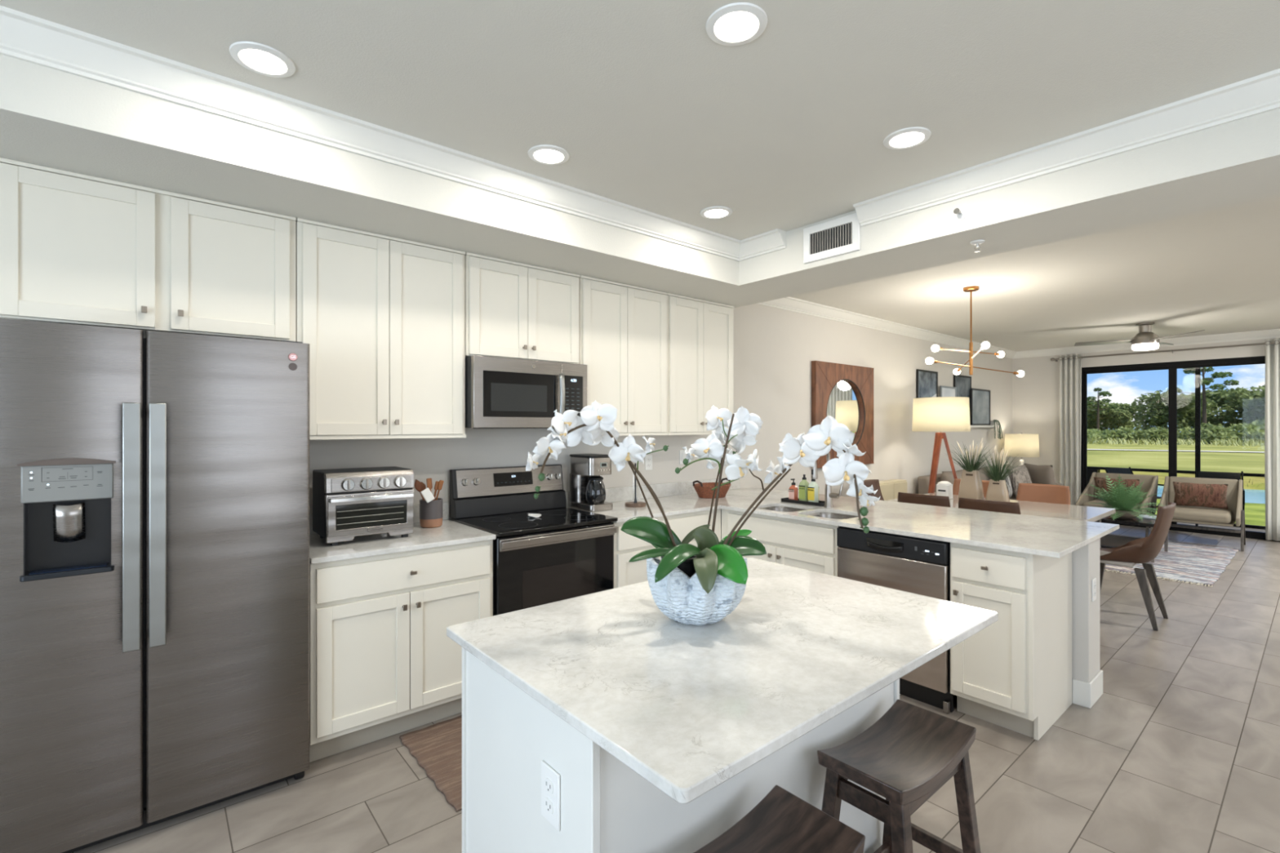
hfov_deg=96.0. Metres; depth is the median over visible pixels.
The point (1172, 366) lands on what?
door
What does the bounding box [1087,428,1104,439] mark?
shrub
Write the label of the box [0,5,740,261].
trim
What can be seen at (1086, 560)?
wall
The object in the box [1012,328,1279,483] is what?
wall
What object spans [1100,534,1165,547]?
shelf
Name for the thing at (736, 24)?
recessed light
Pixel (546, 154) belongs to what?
recessed light
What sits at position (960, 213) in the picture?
sprinkler
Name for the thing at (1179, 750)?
floor
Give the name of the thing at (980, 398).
framed picture
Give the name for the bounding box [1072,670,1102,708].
baseboard
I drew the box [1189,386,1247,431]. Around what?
broadleaf tree
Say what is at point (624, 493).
backsplash
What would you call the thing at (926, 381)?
framed picture
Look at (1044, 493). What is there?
dining chair
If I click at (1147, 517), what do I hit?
magazine
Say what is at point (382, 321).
upper cabinet
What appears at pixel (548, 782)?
socket
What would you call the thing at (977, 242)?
sprinkler
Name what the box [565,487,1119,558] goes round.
countertop
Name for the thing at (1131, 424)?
broadleaf tree
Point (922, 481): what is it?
sofa
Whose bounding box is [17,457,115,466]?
hood
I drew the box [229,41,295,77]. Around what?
recessed light
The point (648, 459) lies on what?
wall outlet
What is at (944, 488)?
lantern
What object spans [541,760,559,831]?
wall outlet
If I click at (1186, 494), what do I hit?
throw pillow
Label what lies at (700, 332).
upper cabinet
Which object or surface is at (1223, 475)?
patio chair
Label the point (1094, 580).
wall outlet
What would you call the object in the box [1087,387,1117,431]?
pine tree
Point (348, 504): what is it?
toaster oven
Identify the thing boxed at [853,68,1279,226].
trim
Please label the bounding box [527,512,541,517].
spoon rest
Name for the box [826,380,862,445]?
mirror glass
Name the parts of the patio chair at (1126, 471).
backrest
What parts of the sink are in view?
bowl, bowl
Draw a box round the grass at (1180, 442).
[1087,436,1264,446]
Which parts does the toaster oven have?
control panel, frame, door, door glass, handle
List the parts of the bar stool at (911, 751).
leg, leg, seat, leg, leg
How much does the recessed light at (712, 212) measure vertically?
0.010 m
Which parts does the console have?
door, door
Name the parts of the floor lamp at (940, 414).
leg, lamp shade, leg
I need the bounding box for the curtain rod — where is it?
[1050,342,1279,361]
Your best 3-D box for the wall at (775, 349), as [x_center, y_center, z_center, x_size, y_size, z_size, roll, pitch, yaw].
[1.006,0.115,5.335,13.800,2.710,0.100,0,0,-40]
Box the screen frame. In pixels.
[1087,367,1265,529]
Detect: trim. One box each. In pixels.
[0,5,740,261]
[738,228,786,261]
[757,297,1016,358]
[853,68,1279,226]
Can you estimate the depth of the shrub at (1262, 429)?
54.81 m
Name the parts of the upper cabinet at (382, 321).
door, moulding, knob, light rail, knob, door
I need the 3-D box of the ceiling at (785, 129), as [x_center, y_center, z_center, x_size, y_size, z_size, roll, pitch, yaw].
[2.867,-1.270,3.117,13.800,0.060,5.890,0,0,-40]
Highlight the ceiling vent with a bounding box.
[803,213,860,263]
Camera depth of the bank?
16.91 m
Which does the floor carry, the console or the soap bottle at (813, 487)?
the console
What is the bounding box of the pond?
[1156,485,1265,503]
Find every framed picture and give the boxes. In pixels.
[915,368,937,398]
[939,386,956,396]
[953,374,971,425]
[970,388,990,425]
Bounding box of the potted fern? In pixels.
[1084,473,1164,519]
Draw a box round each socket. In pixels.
[544,777,553,794]
[544,797,553,813]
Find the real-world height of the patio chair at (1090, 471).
0.841 m
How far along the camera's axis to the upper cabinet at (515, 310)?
3.40 m
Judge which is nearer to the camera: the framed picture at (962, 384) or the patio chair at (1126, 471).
the framed picture at (962, 384)
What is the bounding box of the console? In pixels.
[879,479,906,500]
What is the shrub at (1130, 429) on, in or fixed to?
on the fairway
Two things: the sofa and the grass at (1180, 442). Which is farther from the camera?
the grass at (1180, 442)
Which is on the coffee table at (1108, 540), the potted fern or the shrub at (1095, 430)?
the potted fern
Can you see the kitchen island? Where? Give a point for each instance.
(606, 806)
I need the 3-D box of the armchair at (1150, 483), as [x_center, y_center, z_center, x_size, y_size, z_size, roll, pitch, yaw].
[6.552,1.069,7.920,0.815,0.799,0.776,0,0,-37]
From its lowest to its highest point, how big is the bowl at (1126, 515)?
0.100 m
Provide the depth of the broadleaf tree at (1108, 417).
66.11 m
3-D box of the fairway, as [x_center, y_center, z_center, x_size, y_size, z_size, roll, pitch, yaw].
[50.077,1.610,80.140,223.474,0.080,344.819,0,0,-40]
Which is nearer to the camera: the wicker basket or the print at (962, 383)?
the wicker basket
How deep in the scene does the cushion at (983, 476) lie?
7.84 m
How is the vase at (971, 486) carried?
on the dining table at (1088, 513)
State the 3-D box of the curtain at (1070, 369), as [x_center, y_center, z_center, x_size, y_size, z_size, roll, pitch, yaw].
[6.705,0.168,8.975,0.102,2.565,0.292,0,0,-40]
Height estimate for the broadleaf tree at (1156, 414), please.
5.562 m
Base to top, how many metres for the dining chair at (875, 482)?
0.898 m
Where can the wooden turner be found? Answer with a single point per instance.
(429, 485)
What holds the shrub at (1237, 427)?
on the fairway
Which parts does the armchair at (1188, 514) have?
seat, backrest, seat rail, leg, leg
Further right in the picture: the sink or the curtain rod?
the curtain rod
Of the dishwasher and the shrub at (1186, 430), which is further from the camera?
the shrub at (1186, 430)
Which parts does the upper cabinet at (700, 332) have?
door, light rail, moulding, door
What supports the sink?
in the countertop at (1053, 537)
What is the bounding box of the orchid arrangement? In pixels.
[525,400,879,625]
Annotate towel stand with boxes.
[625,462,645,507]
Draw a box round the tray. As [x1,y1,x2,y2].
[781,497,824,506]
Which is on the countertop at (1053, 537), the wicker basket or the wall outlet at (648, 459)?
the wicker basket
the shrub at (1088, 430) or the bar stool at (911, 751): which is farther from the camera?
the shrub at (1088, 430)
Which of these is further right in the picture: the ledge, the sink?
the ledge
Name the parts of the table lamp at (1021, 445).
lamp shade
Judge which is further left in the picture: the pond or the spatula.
the spatula
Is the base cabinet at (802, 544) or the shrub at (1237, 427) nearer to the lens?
the base cabinet at (802, 544)
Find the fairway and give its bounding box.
[1087,441,1265,473]
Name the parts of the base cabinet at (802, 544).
door, false drawer, door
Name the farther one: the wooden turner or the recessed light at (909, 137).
the wooden turner
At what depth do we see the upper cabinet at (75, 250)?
2.31 m
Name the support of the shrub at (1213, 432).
on the fairway
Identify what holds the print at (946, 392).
attached to the framed picture at (944, 391)
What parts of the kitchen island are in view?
corner trim, panel, panel, panel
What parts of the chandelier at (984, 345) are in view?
bulb, bulb, bulb, arm, arm, rod, arm, bulb, bulb, bulb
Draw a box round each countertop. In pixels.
[309,519,495,564]
[446,557,998,804]
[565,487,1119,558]
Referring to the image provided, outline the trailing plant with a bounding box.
[990,419,1003,439]
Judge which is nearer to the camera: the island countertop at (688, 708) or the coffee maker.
the island countertop at (688, 708)
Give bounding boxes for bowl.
[646,556,746,625]
[1111,510,1141,519]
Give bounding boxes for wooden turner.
[426,478,432,488]
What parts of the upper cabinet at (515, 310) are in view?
door, moulding, door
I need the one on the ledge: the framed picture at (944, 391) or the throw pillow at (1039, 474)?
the framed picture at (944, 391)
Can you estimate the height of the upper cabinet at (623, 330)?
1.032 m
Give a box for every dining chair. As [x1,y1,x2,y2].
[863,479,884,500]
[897,492,951,507]
[952,479,989,497]
[958,497,1020,514]
[1016,483,1070,504]
[1100,502,1176,631]
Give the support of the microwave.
attached to the upper cabinet at (515, 310)
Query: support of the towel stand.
on the countertop at (1053, 537)
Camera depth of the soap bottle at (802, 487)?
4.15 m
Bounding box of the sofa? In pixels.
[917,463,1064,500]
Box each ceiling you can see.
[0,0,1279,351]
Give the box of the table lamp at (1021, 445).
[1004,432,1039,466]
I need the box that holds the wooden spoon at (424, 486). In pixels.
[421,481,426,490]
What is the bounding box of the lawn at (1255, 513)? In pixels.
[1155,498,1265,525]
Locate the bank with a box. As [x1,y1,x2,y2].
[1158,480,1265,489]
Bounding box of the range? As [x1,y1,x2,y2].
[449,464,617,615]
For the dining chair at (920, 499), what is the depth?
4.84 m
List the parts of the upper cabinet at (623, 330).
door, moulding, light rail, door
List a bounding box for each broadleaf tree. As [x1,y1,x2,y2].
[1087,399,1103,429]
[1087,400,1133,436]
[1106,402,1146,434]
[1132,390,1195,433]
[1166,395,1217,432]
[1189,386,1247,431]
[1224,384,1265,431]
[1235,403,1264,426]
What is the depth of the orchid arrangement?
1.56 m
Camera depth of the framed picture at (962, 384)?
8.33 m
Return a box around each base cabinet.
[309,539,493,762]
[613,508,720,588]
[721,506,853,576]
[950,542,1071,740]
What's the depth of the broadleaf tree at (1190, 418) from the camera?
61.28 m
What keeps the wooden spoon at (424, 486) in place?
in the utensil crock
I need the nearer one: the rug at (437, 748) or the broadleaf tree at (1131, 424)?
the rug at (437, 748)
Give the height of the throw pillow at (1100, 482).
0.317 m
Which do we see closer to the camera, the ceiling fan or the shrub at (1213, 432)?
the ceiling fan
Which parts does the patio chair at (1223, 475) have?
leg, backrest, leg, armrest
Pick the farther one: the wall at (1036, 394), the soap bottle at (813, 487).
the wall at (1036, 394)
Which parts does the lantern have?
lid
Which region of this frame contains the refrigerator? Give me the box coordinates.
[0,318,309,852]
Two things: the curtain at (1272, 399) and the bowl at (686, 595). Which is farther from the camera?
the curtain at (1272, 399)
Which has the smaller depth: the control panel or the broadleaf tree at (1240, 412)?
the control panel
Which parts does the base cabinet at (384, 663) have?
door, drawer, knob, knob, knob, door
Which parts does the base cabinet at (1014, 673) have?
knob, knob, drawer, door, panel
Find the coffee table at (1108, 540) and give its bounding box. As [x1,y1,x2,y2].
[1100,513,1168,562]
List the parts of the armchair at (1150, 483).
seat, backrest, leg, leg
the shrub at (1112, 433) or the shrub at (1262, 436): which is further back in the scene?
the shrub at (1112, 433)
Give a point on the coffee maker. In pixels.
(587, 486)
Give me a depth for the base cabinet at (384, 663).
2.65 m
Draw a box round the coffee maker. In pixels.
[569,453,612,511]
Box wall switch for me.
[679,449,686,464]
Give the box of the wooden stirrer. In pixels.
[432,480,439,500]
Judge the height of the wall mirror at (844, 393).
1.098 m
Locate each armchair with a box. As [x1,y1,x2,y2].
[1075,472,1158,537]
[1156,475,1245,551]
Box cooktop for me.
[454,507,617,537]
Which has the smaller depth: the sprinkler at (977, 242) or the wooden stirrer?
the sprinkler at (977, 242)
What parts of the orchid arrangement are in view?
flower, flower, flower, flower, flower, flower, flower, flower stem, flower, flower, flower stem, flower stem, flower, nursery pot, flower, flower, flower stem, flower, flower, flower, flower stem, flower, flower, flower, flower, flower, flower stem, flower, flower, flower, flower stem, flower, flower, flower, flower, flower, flower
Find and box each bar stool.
[693,784,865,852]
[817,699,980,852]
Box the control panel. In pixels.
[28,466,102,490]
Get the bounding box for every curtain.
[1057,354,1082,505]
[1264,338,1279,541]
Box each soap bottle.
[788,478,798,500]
[798,474,808,501]
[807,479,818,502]
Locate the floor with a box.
[71,521,1279,852]
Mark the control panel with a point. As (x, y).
(40, 477)
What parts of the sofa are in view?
backrest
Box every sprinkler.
[953,206,968,220]
[969,240,984,252]
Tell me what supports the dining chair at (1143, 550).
on the floor
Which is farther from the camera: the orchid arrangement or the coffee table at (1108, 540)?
the coffee table at (1108, 540)
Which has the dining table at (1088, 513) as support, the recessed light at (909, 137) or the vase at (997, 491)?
the vase at (997, 491)
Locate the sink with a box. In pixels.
[760,506,857,519]
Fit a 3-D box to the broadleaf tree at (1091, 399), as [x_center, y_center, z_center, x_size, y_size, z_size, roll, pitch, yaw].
[54.087,-0.923,70.847,4.924,5.201,5.194,0,0,-42]
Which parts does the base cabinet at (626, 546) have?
door, drawer, door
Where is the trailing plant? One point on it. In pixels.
(993, 422)
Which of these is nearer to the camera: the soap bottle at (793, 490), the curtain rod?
the soap bottle at (793, 490)
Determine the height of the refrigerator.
1.822 m
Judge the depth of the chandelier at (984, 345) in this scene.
5.14 m
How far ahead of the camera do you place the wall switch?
4.70 m
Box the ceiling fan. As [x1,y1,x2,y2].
[1074,322,1204,351]
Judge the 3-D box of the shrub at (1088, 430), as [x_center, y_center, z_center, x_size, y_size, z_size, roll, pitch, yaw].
[46.403,1.034,60.641,3.782,1.656,2.616,0,0,-8]
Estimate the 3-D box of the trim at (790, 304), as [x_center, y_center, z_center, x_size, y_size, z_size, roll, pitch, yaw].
[3.450,-1.188,7.261,7.380,0.104,0.090,0,0,-40]
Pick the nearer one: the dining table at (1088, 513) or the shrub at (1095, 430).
the dining table at (1088, 513)
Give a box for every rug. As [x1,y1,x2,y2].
[400,715,462,812]
[1100,533,1239,586]
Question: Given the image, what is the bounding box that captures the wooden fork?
[435,480,444,500]
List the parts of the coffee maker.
lid, carafe handle, carafe lid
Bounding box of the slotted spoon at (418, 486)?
[414,479,424,500]
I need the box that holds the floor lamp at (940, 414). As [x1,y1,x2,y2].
[911,396,970,493]
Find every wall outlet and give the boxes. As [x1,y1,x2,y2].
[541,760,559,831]
[644,454,652,470]
[1091,577,1096,601]
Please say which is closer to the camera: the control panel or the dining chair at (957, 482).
the control panel
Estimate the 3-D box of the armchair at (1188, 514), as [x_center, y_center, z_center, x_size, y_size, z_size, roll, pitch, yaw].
[7.056,1.069,7.256,0.814,0.799,0.776,0,0,-42]
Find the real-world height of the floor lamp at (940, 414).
1.797 m
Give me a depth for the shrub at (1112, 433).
57.30 m
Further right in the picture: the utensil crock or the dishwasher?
the dishwasher
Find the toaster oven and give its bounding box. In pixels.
[312,466,413,546]
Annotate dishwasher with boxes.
[836,526,953,714]
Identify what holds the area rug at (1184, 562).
on the floor
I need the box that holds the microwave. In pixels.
[465,355,586,428]
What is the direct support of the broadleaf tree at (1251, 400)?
on the fairway
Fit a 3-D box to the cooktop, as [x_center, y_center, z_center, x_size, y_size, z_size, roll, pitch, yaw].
[-0.610,0.554,3.414,0.776,0.021,0.585,0,0,-40]
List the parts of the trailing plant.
pot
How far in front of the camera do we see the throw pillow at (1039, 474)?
8.23 m
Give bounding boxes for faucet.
[810,452,843,507]
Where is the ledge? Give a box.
[969,425,999,427]
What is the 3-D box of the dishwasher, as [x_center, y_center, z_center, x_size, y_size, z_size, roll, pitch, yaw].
[1.582,1.029,3.339,0.643,0.882,0.610,0,0,-40]
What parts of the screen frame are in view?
rail, post, rail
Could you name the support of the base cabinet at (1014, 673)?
on the floor
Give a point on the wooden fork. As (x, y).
(441, 482)
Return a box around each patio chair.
[1087,467,1100,484]
[1104,466,1164,511]
[1195,469,1244,526]
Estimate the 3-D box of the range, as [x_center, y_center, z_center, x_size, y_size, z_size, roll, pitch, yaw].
[-0.633,0.864,3.442,0.776,1.212,0.663,0,0,-40]
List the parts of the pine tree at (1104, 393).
crown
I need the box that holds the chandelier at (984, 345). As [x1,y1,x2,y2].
[925,285,1024,377]
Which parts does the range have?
knob, knob, control panel, knob, oven door, handle, knob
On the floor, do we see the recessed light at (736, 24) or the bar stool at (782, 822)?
the bar stool at (782, 822)
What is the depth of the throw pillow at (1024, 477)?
8.10 m
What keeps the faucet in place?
on the countertop at (1053, 537)
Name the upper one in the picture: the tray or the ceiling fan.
the ceiling fan
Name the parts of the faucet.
spout, handle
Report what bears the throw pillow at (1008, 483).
on the sofa
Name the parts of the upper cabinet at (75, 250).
door, knob, moulding, knob, door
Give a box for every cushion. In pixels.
[940,469,962,486]
[977,466,990,480]
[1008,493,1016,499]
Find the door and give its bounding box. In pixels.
[1080,355,1275,541]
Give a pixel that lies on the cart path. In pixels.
(1087, 449)
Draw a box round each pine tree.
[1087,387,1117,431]
[1166,366,1239,423]
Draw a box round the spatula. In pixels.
[420,487,435,502]
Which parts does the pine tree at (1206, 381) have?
crown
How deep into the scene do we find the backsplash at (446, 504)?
3.32 m
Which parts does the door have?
sliding panel, sliding panel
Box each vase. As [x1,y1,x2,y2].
[946,438,995,500]
[973,445,1022,502]
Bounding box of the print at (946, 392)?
[942,387,955,396]
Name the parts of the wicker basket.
handle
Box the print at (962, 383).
[955,376,969,405]
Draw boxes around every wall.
[309,303,1012,521]
[720,508,1100,702]
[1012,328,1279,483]
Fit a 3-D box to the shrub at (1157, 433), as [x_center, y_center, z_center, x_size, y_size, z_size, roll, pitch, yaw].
[49.479,0.938,56.261,3.049,1.930,4.407,0,0,-31]
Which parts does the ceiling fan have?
blade, motor, blade, blade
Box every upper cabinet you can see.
[0,157,296,341]
[295,217,466,439]
[465,252,580,364]
[554,275,667,435]
[666,293,733,435]
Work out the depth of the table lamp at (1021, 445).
8.93 m
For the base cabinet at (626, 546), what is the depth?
3.60 m
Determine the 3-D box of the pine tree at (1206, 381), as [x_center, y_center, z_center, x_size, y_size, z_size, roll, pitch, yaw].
[57.109,-2.625,58.597,4.968,8.600,5.289,0,0,-40]
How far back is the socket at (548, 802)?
1.21 m
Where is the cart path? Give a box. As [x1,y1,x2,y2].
[1087,448,1264,452]
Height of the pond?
0.001 m
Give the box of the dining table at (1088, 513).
[886,493,1115,522]
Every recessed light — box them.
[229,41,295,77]
[528,144,569,164]
[699,206,732,218]
[706,2,767,46]
[883,126,931,149]
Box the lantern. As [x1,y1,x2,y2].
[936,480,952,498]
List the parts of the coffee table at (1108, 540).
leg, leg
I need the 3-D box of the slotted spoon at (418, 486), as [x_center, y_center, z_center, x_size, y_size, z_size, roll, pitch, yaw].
[-1.196,0.416,3.191,0.104,0.252,0.010,0,0,-36]
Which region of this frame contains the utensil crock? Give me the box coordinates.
[419,497,443,528]
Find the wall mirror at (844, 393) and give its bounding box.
[811,360,873,468]
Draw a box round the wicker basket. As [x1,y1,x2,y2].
[692,477,730,498]
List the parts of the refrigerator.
door, handle, handle, door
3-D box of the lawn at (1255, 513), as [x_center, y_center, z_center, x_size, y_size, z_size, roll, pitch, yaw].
[6.174,1.630,9.880,109.632,0.001,307.830,0,0,-40]
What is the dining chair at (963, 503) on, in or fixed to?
on the floor
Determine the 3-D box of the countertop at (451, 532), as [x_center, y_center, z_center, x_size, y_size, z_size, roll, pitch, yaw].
[-1.269,0.568,2.939,0.839,0.024,0.644,0,0,-40]
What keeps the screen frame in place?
on the floor
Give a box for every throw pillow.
[1000,466,1012,497]
[1006,464,1031,497]
[1024,463,1056,484]
[1093,476,1141,502]
[1173,481,1228,509]
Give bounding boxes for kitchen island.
[462,647,899,852]
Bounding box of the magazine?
[1137,514,1156,519]
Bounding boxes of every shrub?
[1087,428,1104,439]
[1087,429,1098,439]
[1088,426,1139,443]
[1117,427,1153,443]
[1126,426,1168,443]
[1177,423,1222,443]
[1183,422,1238,444]
[1217,422,1264,441]
[1236,431,1264,443]
[1242,419,1264,439]
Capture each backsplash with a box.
[309,502,448,533]
[565,477,740,506]
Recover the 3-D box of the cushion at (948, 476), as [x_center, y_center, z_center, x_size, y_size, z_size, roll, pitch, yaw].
[4.108,0.790,7.441,0.780,0.453,0.225,0,0,-40]

